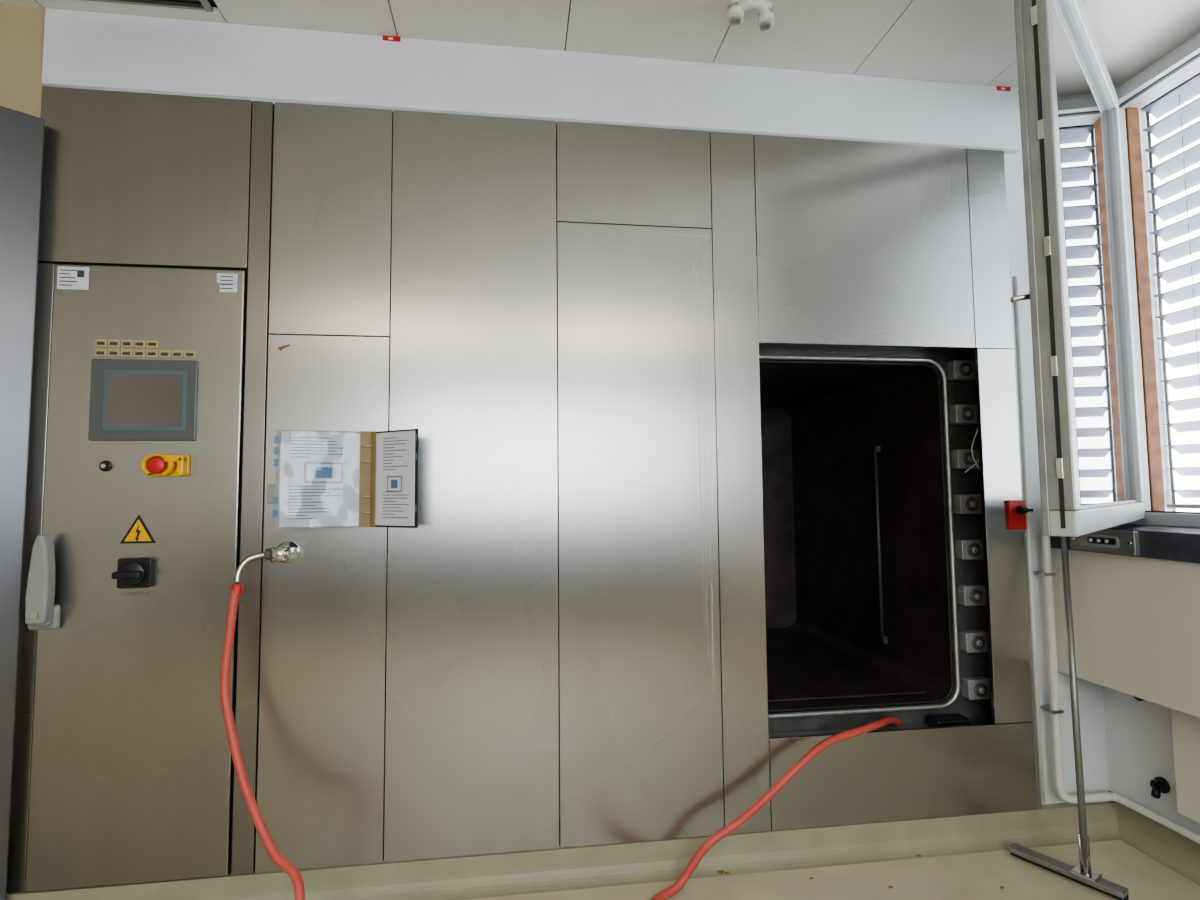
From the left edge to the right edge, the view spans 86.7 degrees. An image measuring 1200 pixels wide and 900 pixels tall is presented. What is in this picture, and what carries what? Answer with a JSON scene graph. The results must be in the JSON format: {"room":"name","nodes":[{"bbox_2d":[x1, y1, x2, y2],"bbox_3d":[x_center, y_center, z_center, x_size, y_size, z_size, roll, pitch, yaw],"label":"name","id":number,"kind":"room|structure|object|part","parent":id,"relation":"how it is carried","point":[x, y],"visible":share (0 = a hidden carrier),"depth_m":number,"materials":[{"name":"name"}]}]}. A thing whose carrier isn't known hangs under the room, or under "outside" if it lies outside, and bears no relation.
{"room":"sterilization room","nodes":[
{"label":"sterilization room","id":0,"kind":"room"},
{"bbox_2d":[0,5,1108,804],"bbox_3d":[-0.650,-0.003,2.194,5.810,2.860,0.138,0,-4,-8],"label":"wall","id":1,"kind":"structure","parent":0,"point":[21,28],"depth_m":2.41,"materials":[{"name":"beige paint"}]},
{"bbox_2d":[0,106,44,899],"bbox_3d":[-2.096,0.163,1.611,0.950,2.460,0.035,3,-5,-44],"label":"leaf","id":2,"kind":"object","parent":1,"relation":"attached to","point":[21,134],"visible":1,"depth_m":1.93,"materials":[{"name":"metal"}]},
{"bbox_2d":[7,86,1037,893],"bbox_3d":[-0.095,0.074,2.215,3.417,2.500,0.051,0,-4,-8],"label":"cladding","id":3,"kind":"object","parent":1,"relation":"attached to","point":[565,647],"visible":0.91,"depth_m":2.17,"materials":[{"name":"silver metal"}]},
{"bbox_2d":[25,534,60,629],"bbox_3d":[-1.687,0.400,1.918,0.085,0.290,0.066,0,-4,-8],"label":"door handle","id":4,"kind":"object","parent":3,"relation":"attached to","point":[41,613],"visible":1,"depth_m":1.89,"materials":[{"name":"grey plastic"}]},
{"bbox_3d":[-1.689,0.508,1.932,0.085,0.075,0.024,0,-4,-8],"label":"plate","id":5,"kind":"part","parent":4,"relation":"part of","materials":[{"name":"grey plastic"}]},
{"bbox_2d":[57,266,88,289],"bbox_3d":[-1.670,-0.545,2.015,0.090,0.073,0.002,0,-4,-8],"label":"label","id":6,"kind":"object","parent":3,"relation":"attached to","point":[73,278],"visible":1,"depth_m":2.02,"materials":[{"name":"white paper"}]},
{"bbox_2d":[99,461,111,470],"bbox_3d":[-1.547,0.050,1.985,0.034,0.034,0.016,0,-4,-8],"label":"button","id":7,"kind":"object","parent":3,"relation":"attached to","point":[104,465],"visible":1,"depth_m":1.98,"materials":[{"name":"black plastic"}]},
{"bbox_2d":[111,558,153,595],"bbox_3d":[-1.441,0.393,1.956,0.098,0.117,0.056,0,-4,-8],"label":"switch","id":8,"kind":"object","parent":3,"relation":"attached to","point":[131,572],"visible":1,"depth_m":1.96,"materials":[{"name":"black plastic"}]},
{"bbox_2d":[25,264,245,891],"bbox_3d":[-1.440,0.363,1.996,0.566,1.910,0.018,0,-4,-8],"label":"door","id":9,"kind":"structure","parent":3,"relation":"attached to","point":[131,769],"depth_m":1.98,"materials":[{"name":"metal"}]},
{"bbox_2d":[120,515,155,543],"bbox_3d":[-1.447,0.247,1.992,0.104,0.090,0.003,0,-4,-8],"label":"warning sign","id":10,"kind":"object","parent":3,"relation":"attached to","point":[138,532],"visible":1,"depth_m":1.99,"materials":[{"name":"yellow plastic"}]},
{"bbox_2d":[88,359,197,440],"bbox_3d":[-1.445,-0.159,2.014,0.310,0.258,0.014,0,-4,-8],"label":"panel","id":11,"kind":"object","parent":3,"relation":"attached to","point":[131,399],"visible":1,"depth_m":2.01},
{"bbox_2d":[95,339,195,357],"bbox_3d":[-1.449,-0.323,2.029,0.298,0.055,0.004,0,-4,-8],"label":"strip","id":12,"kind":"object","parent":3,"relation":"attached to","point":[98,342],"visible":1,"depth_m":2.02,"materials":[{"name":"beige plastic"}]},
{"bbox_3d":[-1.481,-0.886,2.078,0.633,0.575,0.016,0,-4,-8],"label":"panel over door","id":13,"kind":"part","parent":3,"relation":"part of","materials":[{"name":"metal"}]},
{"bbox_2d":[140,454,190,476],"bbox_3d":[-1.364,0.047,1.994,0.127,0.072,0.048,0,-4,-8],"label":"button","id":14,"kind":"object","parent":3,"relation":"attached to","point":[152,465],"visible":1,"depth_m":1.99,"materials":[{"name":"yellow plastic"}]},
{"bbox_3d":[-1.335,0.027,1.997,0.060,0.024,0.027,0,-4,-8],"label":"shroud arm","id":15,"kind":"part","parent":14,"relation":"part of","materials":[{"name":"yellow plastic"}]},
{"bbox_2d":[217,273,237,292],"bbox_3d":[-1.218,-0.545,2.075,0.063,0.062,0.002,0,-4,-8],"label":"label","id":16,"kind":"object","parent":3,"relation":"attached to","point":[221,277],"visible":1,"depth_m":2.08,"materials":[{"name":"white paper"}]},
{"bbox_3d":[-1.218,-0.560,2.076,0.063,0.032,0.002,0,-4,-8],"label":"plate","id":17,"kind":"part","parent":16,"relation":"part of","materials":[{"name":"white paper"}]},
{"bbox_3d":[-1.213,-0.528,2.075,0.053,0.028,0.002,0,-4,-8],"label":"plate","id":18,"kind":"part","parent":16,"relation":"part of","materials":[{"name":"white paper"}]},
{"bbox_2d":[234,541,299,582],"bbox_3d":[-1.046,0.351,1.998,0.163,0.119,0.095,0,-4,-8],"label":"water tap","id":19,"kind":"object","parent":3,"relation":"attached to","point":[287,552],"visible":1,"depth_m":1.97,"materials":[{"name":"silver metal"}]},
{"bbox_3d":[-0.997,0.325,1.972,0.042,0.042,0.027,0,-4,-8],"label":"valve knob","id":20,"kind":"part","parent":19,"relation":"part of","materials":[{"name":"silver metal"}]},
{"bbox_3d":[-0.892,0.470,2.067,0.384,1.702,0.016,0,-4,-8],"label":"panel","id":21,"kind":"part","parent":3,"relation":"part of","materials":[{"name":"metal"}]},
{"bbox_3d":[-0.904,-0.778,2.148,0.384,0.792,0.016,0,-4,-8],"label":"panel","id":22,"kind":"part","parent":3,"relation":"part of","materials":[{"name":"metal"}]},
{"bbox_2d":[267,429,418,529],"bbox_3d":[-0.796,0.092,2.009,0.452,0.306,0.170,0,-4,-8],"label":"ring binder","id":23,"kind":"object","parent":3,"relation":"attached to","point":[324,479],"visible":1,"depth_m":1.99,"materials":[{"name":"white paper"}]},
{"bbox_3d":[-0.425,0.073,2.155,0.561,2.497,0.016,0,-4,-8],"label":"panel","id":24,"kind":"part","parent":3,"relation":"part of","materials":[{"name":"metal"}]},
{"bbox_3d":[0.125,-0.990,2.298,0.562,0.367,0.016,0,-4,-8],"label":"panel","id":25,"kind":"part","parent":3,"relation":"part of","materials":[{"name":"metal"}]},
{"bbox_3d":[0.137,0.257,2.217,0.562,2.127,0.016,0,-4,-8],"label":"panel","id":26,"kind":"part","parent":3,"relation":"part of","materials":[{"name":"metal"}]},
{"bbox_3d":[0.498,0.073,2.277,0.165,2.497,0.016,0,-4,-8],"label":"panel","id":27,"kind":"part","parent":3,"relation":"part of","materials":[{"name":"metal"}]},
{"bbox_3d":[1.001,-0.782,2.400,0.859,0.785,0.016,0,-4,-8],"label":"panel","id":28,"kind":"part","parent":3,"relation":"part of","materials":[{"name":"metal"}]},
{"bbox_2d":[759,344,991,736],"bbox_3d":[0.944,0.363,3.107,1.050,1.500,1.520,0,-4,-8],"label":"chamber","id":29,"kind":"object","parent":3,"relation":"attached to","point":[875,596],"visible":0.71,"depth_m":2.80,"materials":[{"name":"grey metal"}]},
{"bbox_2d":[769,723,973,736],"bbox_3d":[1.010,1.057,2.362,0.855,0.013,0.118,0,-4,-8],"label":"drip tray","id":30,"kind":"object","parent":29,"relation":"on","point":[835,727],"depth_m":2.39,"materials":[{"name":"metal"}]},
{"bbox_3d":[1.297,0.430,2.958,0.016,0.880,0.016,0,-4,-8],"label":"rack guide rail","id":31,"kind":"part","parent":29,"relation":"part of","materials":[{"name":"grey metal"}]},
{"bbox_3d":[1.099,1.164,2.284,1.022,0.309,0.016,0,-4,-8],"label":"panel","id":32,"kind":"part","parent":3,"relation":"part of","materials":[{"name":"metal"}]},
{"bbox_3d":[1.509,-0.782,2.468,0.160,0.785,0.016,0,-4,-8],"label":"panel","id":33,"kind":"part","parent":3,"relation":"part of","materials":[{"name":"metal"}]},
{"bbox_3d":[1.522,0.310,2.397,0.155,1.397,0.016,0,-4,-8],"label":"panel","id":34,"kind":"part","parent":3,"relation":"part of","materials":[{"name":"metal"}]},
{"bbox_2d":[1007,500,1032,529],"bbox_3d":[1.571,0.243,2.377,0.071,0.110,0.044,0,-4,-8],"label":"switch","id":35,"kind":"object","parent":3,"relation":"attached to","point":[1016,509],"visible":1,"depth_m":2.39,"materials":[{"name":"plastic"}]},
{"bbox_2d":[42,8,1020,153],"bbox_3d":[-0.078,-1.304,2.342,3.487,0.254,0.124,0,-4,-8],"label":"bulkhead","id":36,"kind":"object","parent":1,"relation":"attached to","point":[82,49],"visible":0.76,"depth_m":2.25,"materials":[{"name":"white paint"}]},
{"bbox_2d":[383,35,400,41],"bbox_3d":[-0.722,-1.425,2.201,0.060,0.017,0.002,0,-4,-8],"label":"marker","id":37,"kind":"object","parent":36,"relation":"attached to","point":[385,38],"visible":1,"depth_m":2.20,"materials":[{"name":"plastic"}]},
{"bbox_2d":[996,86,1010,90],"bbox_3d":[1.593,-1.426,2.508,0.060,0.017,0.002,0,-4,-8],"label":"marker","id":38,"kind":"object","parent":36,"relation":"attached to","point":[1000,88],"visible":1,"depth_m":2.51,"materials":[{"name":"plastic"}]},
{"bbox_2d":[6,801,1118,899],"bbox_3d":[-0.785,1.369,2.000,5.490,0.100,0.086,0,-4,-8],"label":"baseboard","id":39,"kind":"structure","parent":1,"relation":"attached to","point":[584,867],"depth_m":2.12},
{"bbox_2d":[1012,276,1044,804],"bbox_3d":[1.626,0.317,2.414,0.018,1.990,0.018,0,-4,-8],"label":"riser pipe","id":40,"kind":"object","parent":1,"relation":"attached to","point":[1014,278],"visible":1,"depth_m":2.40,"materials":[{"name":"white metal"}]},
{"bbox_2d":[1033,503,1112,803],"bbox_3d":[1.766,0.747,2.385,0.220,1.094,0.074,0,-4,-8],"label":"pipe","id":41,"kind":"object","parent":1,"relation":"attached to","point":[1053,708],"visible":0.92,"depth_m":2.35,"materials":[{"name":"white paint"}]},
{"bbox_2d":[1051,548,1199,717],"bbox_3d":[2.086,0.433,-0.160,0.035,0.465,5.225,0,-4,-8],"label":"panel","id":42,"kind":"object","parent":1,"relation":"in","point":[1136,620],"depth_m":2.10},
{"bbox_2d":[208,0,1018,93],"bbox_3d":[-0.351,-1.654,-0.256,5.960,0.088,5.600,0,-4,-8],"label":"slab","id":43,"kind":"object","parent":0,"point":[213,4],"depth_m":2.09,"materials":[{"name":"white"}]},
{"bbox_2d":[36,0,226,22],"bbox_3d":[-1.528,-1.441,2.083,0.556,0.012,0.075,0,-4,-8],"label":"ceiling panel","id":44,"kind":"object","parent":43,"relation":"attached to","point":[216,15],"visible":0.58,"depth_m":2.07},
{"bbox_2d":[86,0,212,11],"bbox_3d":[-1.507,-1.447,1.925,0.520,0.014,0.245,0,-4,-8],"label":"ceiling vent grille","id":45,"kind":"object","parent":43,"relation":"attached to","point":[204,5],"visible":1,"depth_m":2.04,"materials":[{"name":"grey plastic"}]},
{"bbox_3d":[-1.521,-1.442,2.024,0.480,0.011,0.010,0,-4,-8],"label":"blade","id":46,"kind":"part","parent":45,"relation":"part of","materials":[{"name":"white metal"}]},
{"bbox_3d":[-1.260,-1.446,1.957,0.020,0.012,0.245,0,-4,-8],"label":"frame","id":47,"kind":"part","parent":45,"relation":"part of","materials":[{"name":"grey plastic"}]},
{"bbox_2d":[214,0,397,36],"bbox_3d":[-0.897,-1.480,1.565,0.551,0.012,1.266,0,-4,-8],"label":"ceiling panel","id":48,"kind":"object","parent":43,"relation":"attached to","point":[368,17],"visible":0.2,"depth_m":2.10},
{"bbox_2d":[389,0,569,50],"bbox_3d":[-0.334,-1.481,1.640,0.578,0.012,1.266,0,-4,-8],"label":"ceiling panel","id":49,"kind":"object","parent":43,"relation":"attached to","point":[539,24],"visible":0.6,"depth_m":2.14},
{"bbox_2d":[565,0,728,62],"bbox_3d":[0.226,-1.481,1.714,0.544,0.012,1.266,0,-4,-8],"label":"ceiling panel","id":50,"kind":"object","parent":43,"relation":"attached to","point":[685,30],"visible":0.8,"depth_m":2.18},
{"bbox_2d":[712,0,911,73],"bbox_3d":[0.773,-1.481,1.787,0.551,0.012,1.266,0,-4,-8],"label":"ceiling panel","id":51,"kind":"object","parent":43,"relation":"attached to","point":[830,36],"visible":0.8,"depth_m":2.22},
{"bbox_2d":[726,0,774,32],"bbox_3d":[0.491,-1.416,2.053,0.163,0.079,0.100,0,-4,-8],"label":"pipe fitting","id":52,"kind":"object","parent":51,"relation":"attached to","point":[734,15],"visible":1,"depth_m":2.04,"materials":[{"name":"white paint"}]},
{"bbox_2d":[853,0,1084,84],"bbox_3d":[1.326,-1.481,1.860,0.556,0.012,1.266,0,-4,-8],"label":"ceiling panel","id":53,"kind":"object","parent":43,"relation":"attached to","point":[952,41],"visible":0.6,"depth_m":2.27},
{"bbox_2d":[987,0,1199,91],"bbox_3d":[1.915,-1.482,1.938,0.626,0.012,1.266,0,-4,-8],"label":"ceiling panel","id":54,"kind":"object","parent":43,"relation":"attached to","point":[1131,36],"visible":0.4,"depth_m":2.21,"materials":[{"name":"white paint"}]},
{"bbox_2d":[467,840,1199,899],"bbox_3d":[-0.324,1.306,-0.449,5.960,0.100,5.600,0,-4,-8],"label":"floor","id":55,"kind":"structure","parent":0,"point":[972,876],"depth_m":2.07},
{"bbox_2d":[220,583,304,899],"bbox_3d":[-1.131,0.860,1.130,0.545,1.006,1.520,-2,-4,21],"label":"hose","id":56,"kind":"object","parent":55,"relation":"on","point":[277,857],"visible":1,"depth_m":1.84,"materials":[{"name":"plastic"}]},
{"bbox_2d":[651,716,901,899],"bbox_3d":[0.463,1.151,1.505,0.852,0.454,2.096,-2,-4,15],"label":"hose","id":57,"kind":"object","parent":55,"relation":"on","point":[801,763],"visible":1,"depth_m":2.10,"materials":[{"name":"rubber"}]},
{"bbox_2d":[717,854,1003,888],"bbox_3d":[0.841,1.405,2.091,0.892,0.007,0.205,0,-4,-5],"label":"debris","id":58,"kind":"object","parent":55,"relation":"on","point":[918,855],"visible":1,"depth_m":2.12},
{"bbox_2d":[1008,536,1128,899],"bbox_3d":[1.580,0.838,2.132,0.303,1.130,0.305,0,-4,-8],"label":"squeegee","id":59,"kind":"object","parent":55,"relation":"on","point":[1082,873],"visible":0.95,"depth_m":2.12,"materials":[{"name":"metal"}]},
{"bbox_3d":[1.528,1.377,2.089,0.048,0.018,0.322,2,-5,-35],"label":"rail","id":60,"kind":"part","parent":59,"relation":"part of","materials":[{"name":"metal"}]},
{"bbox_3d":[1.528,1.393,2.088,0.008,0.018,0.322,2,-5,-35],"label":"rubber blade","id":61,"kind":"part","parent":59,"relation":"part of","materials":[{"name":"black rubber"}]},
{"bbox_2d":[1070,833,1101,883],"bbox_3d":[1.561,1.310,2.046,0.082,0.118,0.087,0,-4,-8],"label":"socket","id":62,"kind":"object","parent":59,"relation":"attached to","point":[1082,872],"depth_m":2.04,"materials":[{"name":"silver metal"}]},
{"bbox_2d":[1103,686,1199,834],"bbox_3d":[2.398,0.725,-0.136,0.260,1.050,5.230,0,-4,-8],"label":"wall","id":63,"kind":"structure","parent":0,"point":[1139,740],"depth_m":2.28,"materials":[{"name":"white paint"}]},
{"bbox_2d":[1010,0,1199,527],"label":"window","id":64,"kind":"structure","parent":63,"relation":"in","point":[1187,56],"depth_m":1.89,"materials":[{"name":"metal"}]},
{"bbox_3d":[1.081,-0.387,1.617,0.075,0.024,0.033,-1,-4,10],"label":"latch arm","id":65,"kind":"part","parent":64,"relation":"part of","materials":[{"name":"silver metal"}]},
{"bbox_2d":[1014,0,1050,535],"bbox_3d":[1.086,-0.603,1.607,0.019,1.630,0.019,0,-4,-8],"label":"sash overlap lip","id":66,"kind":"object","parent":64,"relation":"attached to","point":[1025,141],"depth_m":1.59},
{"bbox_2d":[1030,5,1037,26],"bbox_3d":[1.104,-1.103,1.616,0.006,0.050,0.014,3,-5,-44],"label":"lock cam","id":67,"kind":"object","parent":64,"relation":"attached to","point":[1034,12],"visible":1,"depth_m":1.61,"materials":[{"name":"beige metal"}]},
{"bbox_2d":[1037,119,1044,140],"bbox_3d":[1.107,-0.804,1.596,0.006,0.050,0.014,3,-5,-44],"label":"lock cam","id":68,"kind":"object","parent":64,"relation":"attached to","point":[1040,123],"visible":1,"depth_m":1.59,"materials":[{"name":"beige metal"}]},
{"bbox_2d":[1043,236,1050,256],"bbox_3d":[1.109,-0.505,1.577,0.006,0.050,0.014,3,-5,-44],"label":"lock cam","id":69,"kind":"object","parent":64,"relation":"attached to","point":[1046,240],"visible":1,"depth_m":1.57,"materials":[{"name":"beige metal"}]},
{"bbox_3d":[1.111,-0.604,1.585,0.003,1.590,0.009,3,-5,-44],"label":"sash lock groove","id":70,"kind":"part","parent":64,"relation":"part of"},
{"bbox_3d":[1.133,-0.603,1.608,0.062,1.506,0.056,3,-5,-44],"label":"sash lock stile","id":71,"kind":"part","parent":64,"relation":"part of","materials":[{"name":"white metal"}]},
{"bbox_2d":[1050,356,1057,376],"bbox_3d":[1.112,-0.205,1.557,0.006,0.050,0.014,3,-5,-44],"label":"lock cam","id":72,"kind":"object","parent":64,"relation":"attached to","point":[1053,359],"visible":1,"depth_m":1.55,"materials":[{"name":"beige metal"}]},
{"bbox_2d":[1055,458,1063,478],"bbox_3d":[1.114,0.044,1.541,0.006,0.050,0.014,3,-5,-44],"label":"lock cam","id":73,"kind":"object","parent":64,"relation":"attached to","point":[1059,461],"visible":1,"depth_m":1.54,"materials":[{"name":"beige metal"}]},
{"bbox_2d":[1062,0,1111,110],"bbox_3d":[1.553,-1.328,2.064,1.121,0.008,0.024,3,-5,-44],"label":"bead","id":74,"kind":"object","parent":64,"relation":"attached to","point":[1065,2],"visible":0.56,"depth_m":2.11,"materials":[{"name":"grey plastic"}]},
{"bbox_3d":[1.560,-0.580,2.016,1.121,1.506,0.006,3,-5,-44],"label":"sash","id":75,"kind":"part","parent":64,"relation":"part of","materials":[{"name":"white metal"}]},
{"bbox_3d":[1.560,-0.580,2.016,1.121,1.506,0.006,3,-5,-44],"label":"glass","id":76,"kind":"part","parent":64,"relation":"part of","materials":[{"name":"clear glass"}]},
{"bbox_3d":[1.553,-1.363,2.067,1.245,0.062,0.056,3,-5,-44],"label":"sash","id":77,"kind":"part","parent":64,"relation":"part of","materials":[{"name":"white metal"}]},
{"bbox_2d":[1050,502,1144,536],"bbox_3d":[1.567,0.202,1.965,1.035,0.062,0.777,0,-4,-8],"label":"sash","id":78,"kind":"object","parent":64,"relation":"attached to","point":[1080,522],"depth_m":1.68,"materials":[{"name":"white plastic"}]},
{"bbox_2d":[1081,500,1136,508],"bbox_3d":[1.567,0.167,1.967,1.121,0.008,0.024,3,-5,-44],"label":"bead","id":79,"kind":"object","parent":64,"relation":"attached to","point":[1127,501],"visible":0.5,"depth_m":1.90,"materials":[{"name":"grey plastic"}]},
{"bbox_2d":[1109,110,1136,499],"bbox_3d":[1.962,-0.559,2.400,0.008,1.506,0.024,3,-5,-44],"label":"bead","id":80,"kind":"object","parent":64,"relation":"attached to","point":[1110,111],"visible":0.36,"depth_m":2.39,"materials":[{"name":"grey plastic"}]},
{"bbox_2d":[1112,108,1143,501],"bbox_3d":[1.988,-0.558,2.424,0.080,1.506,0.079,0,-4,-8],"label":"stile","id":81,"kind":"object","parent":64,"relation":"attached to","point":[1115,114],"depth_m":2.39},
{"bbox_2d":[1125,107,1164,510],"bbox_3d":[2.122,-0.559,2.494,0.055,1.660,0.040,0,-4,-8],"label":"wood post","id":82,"kind":"object","parent":64,"relation":"attached to","point":[1157,501],"visible":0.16,"depth_m":2.47,"materials":[{"name":"brown wood"}]},
{"bbox_3d":[2.476,-1.575,0.027,0.180,0.060,5.230,0,-4,-8],"label":"window header","id":83,"kind":"part","parent":64,"relation":"part of","materials":[{"name":"white metal"}]},
{"bbox_3d":[2.128,-1.418,1.894,0.080,0.045,1.355,0,-4,-8],"label":"fixed frame","id":84,"kind":"part","parent":64,"relation":"part of","materials":[{"name":"white metal"}]},
{"bbox_3d":[2.200,-1.415,1.905,0.055,0.030,1.258,0,-4,-8],"label":"outer rail","id":85,"kind":"part","parent":64,"relation":"part of","materials":[{"name":"white metal"}]},
{"bbox_2d":[1141,74,1199,510],"bbox_3d":[2.316,-0.618,1.853,0.080,1.710,1.370,0,-4,-8],"label":"blind","id":86,"kind":"object","parent":64,"relation":"attached to","point":[1189,89],"visible":0.94,"depth_m":2.46,"materials":[{"name":"grey plastic"}]},
{"bbox_3d":[2.227,-0.568,2.524,0.011,1.700,0.011,0,-4,-8],"label":"guide rail","id":87,"kind":"part","parent":86,"relation":"part of","materials":[{"name":"metal"}]},
{"bbox_3d":[2.309,-1.446,1.902,0.080,0.050,1.360,0,-4,-8],"label":"head rail","id":88,"kind":"part","parent":86,"relation":"part of","materials":[{"name":"white metal"}]},
{"bbox_3d":[2.323,0.173,1.796,0.080,0.015,1.360,0,-4,-8],"label":"rail","id":89,"kind":"part","parent":86,"relation":"part of","materials":[{"name":"white metal"}]},
{"bbox_3d":[2.243,-0.579,2.402,0.002,1.655,0.002,0,-4,-8],"label":"ladder cord","id":90,"kind":"part","parent":86,"relation":"part of","materials":[{"name":"grey plastic"}]},
{"bbox_2d":[1050,524,1199,562],"bbox_3d":[2.239,0.158,-0.122,0.390,0.087,5.225,0,-4,-8],"label":"sill slab","id":91,"kind":"structure","parent":63,"relation":"on","point":[1175,543],"depth_m":2.00,"materials":[{"name":"stone"}]},
{"bbox_2d":[1069,529,1139,555],"bbox_3d":[1.724,0.312,2.184,0.029,0.080,0.247,0,-4,-8],"label":"control box","id":92,"kind":"object","parent":91,"relation":"attached to","point":[1122,542],"depth_m":2.15,"materials":[{"name":"grey metal"}]},
{"bbox_2d":[1126,512,1199,527],"bbox_3d":[2.143,0.217,1.787,0.080,0.045,1.355,0,-4,-8],"label":"frame","id":93,"kind":"object","parent":91,"relation":"on","point":[1151,518],"visible":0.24,"depth_m":2.27,"materials":[{"name":"white plastic"}]},
{"bbox_2d":[1119,109,1150,510],"bbox_3d":[2.050,-0.557,2.489,0.080,1.593,0.045,0,-4,-8],"label":"frame","id":94,"kind":"object","parent":93,"relation":"on","point":[1121,111],"visible":0.14,"depth_m":2.47,"materials":[{"name":"white metal"}]},
{"bbox_2d":[1145,511,1199,513],"bbox_3d":[2.142,0.191,1.792,0.020,0.005,1.264,0,-4,-8],"label":"seal","id":95,"kind":"object","parent":93,"relation":"on","point":[1145,511],"visible":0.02,"depth_m":2.29,"materials":[{"name":"rubber"}]},
{"bbox_2d":[1108,791,1199,885],"bbox_3d":[2.250,1.184,-0.186,0.067,0.130,5.230,0,-4,-8],"label":"baseboard","id":96,"kind":"structure","parent":63,"relation":"attached to","point":[1173,850],"depth_m":2.20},
{"bbox_2d":[1112,792,1199,843],"bbox_3d":[2.054,1.196,1.127,0.038,0.028,2.479,0,-4,-8],"label":"pipe","id":97,"kind":"object","parent":63,"relation":"attached to","point":[1193,836],"visible":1,"depth_m":2.18,"materials":[{"name":"white paint"}]},
{"bbox_2d":[1150,777,1169,798],"bbox_3d":[1.925,1.168,2.202,0.063,0.060,0.059,0,-4,-8],"label":"outlet","id":98,"kind":"object","parent":63,"relation":"attached to","point":[1159,785],"visible":1,"depth_m":2.19,"materials":[{"name":"black plastic"}]},
{"bbox_2d":[1171,709,1199,822],"bbox_3d":[2.247,0.839,-0.330,0.090,0.370,4.900,0,-4,-8],"label":"wall pier","id":99,"kind":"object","parent":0,"point":[1185,727],"visible":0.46,"depth_m":2.04,"materials":[{"name":"beige paint"}]}
]}

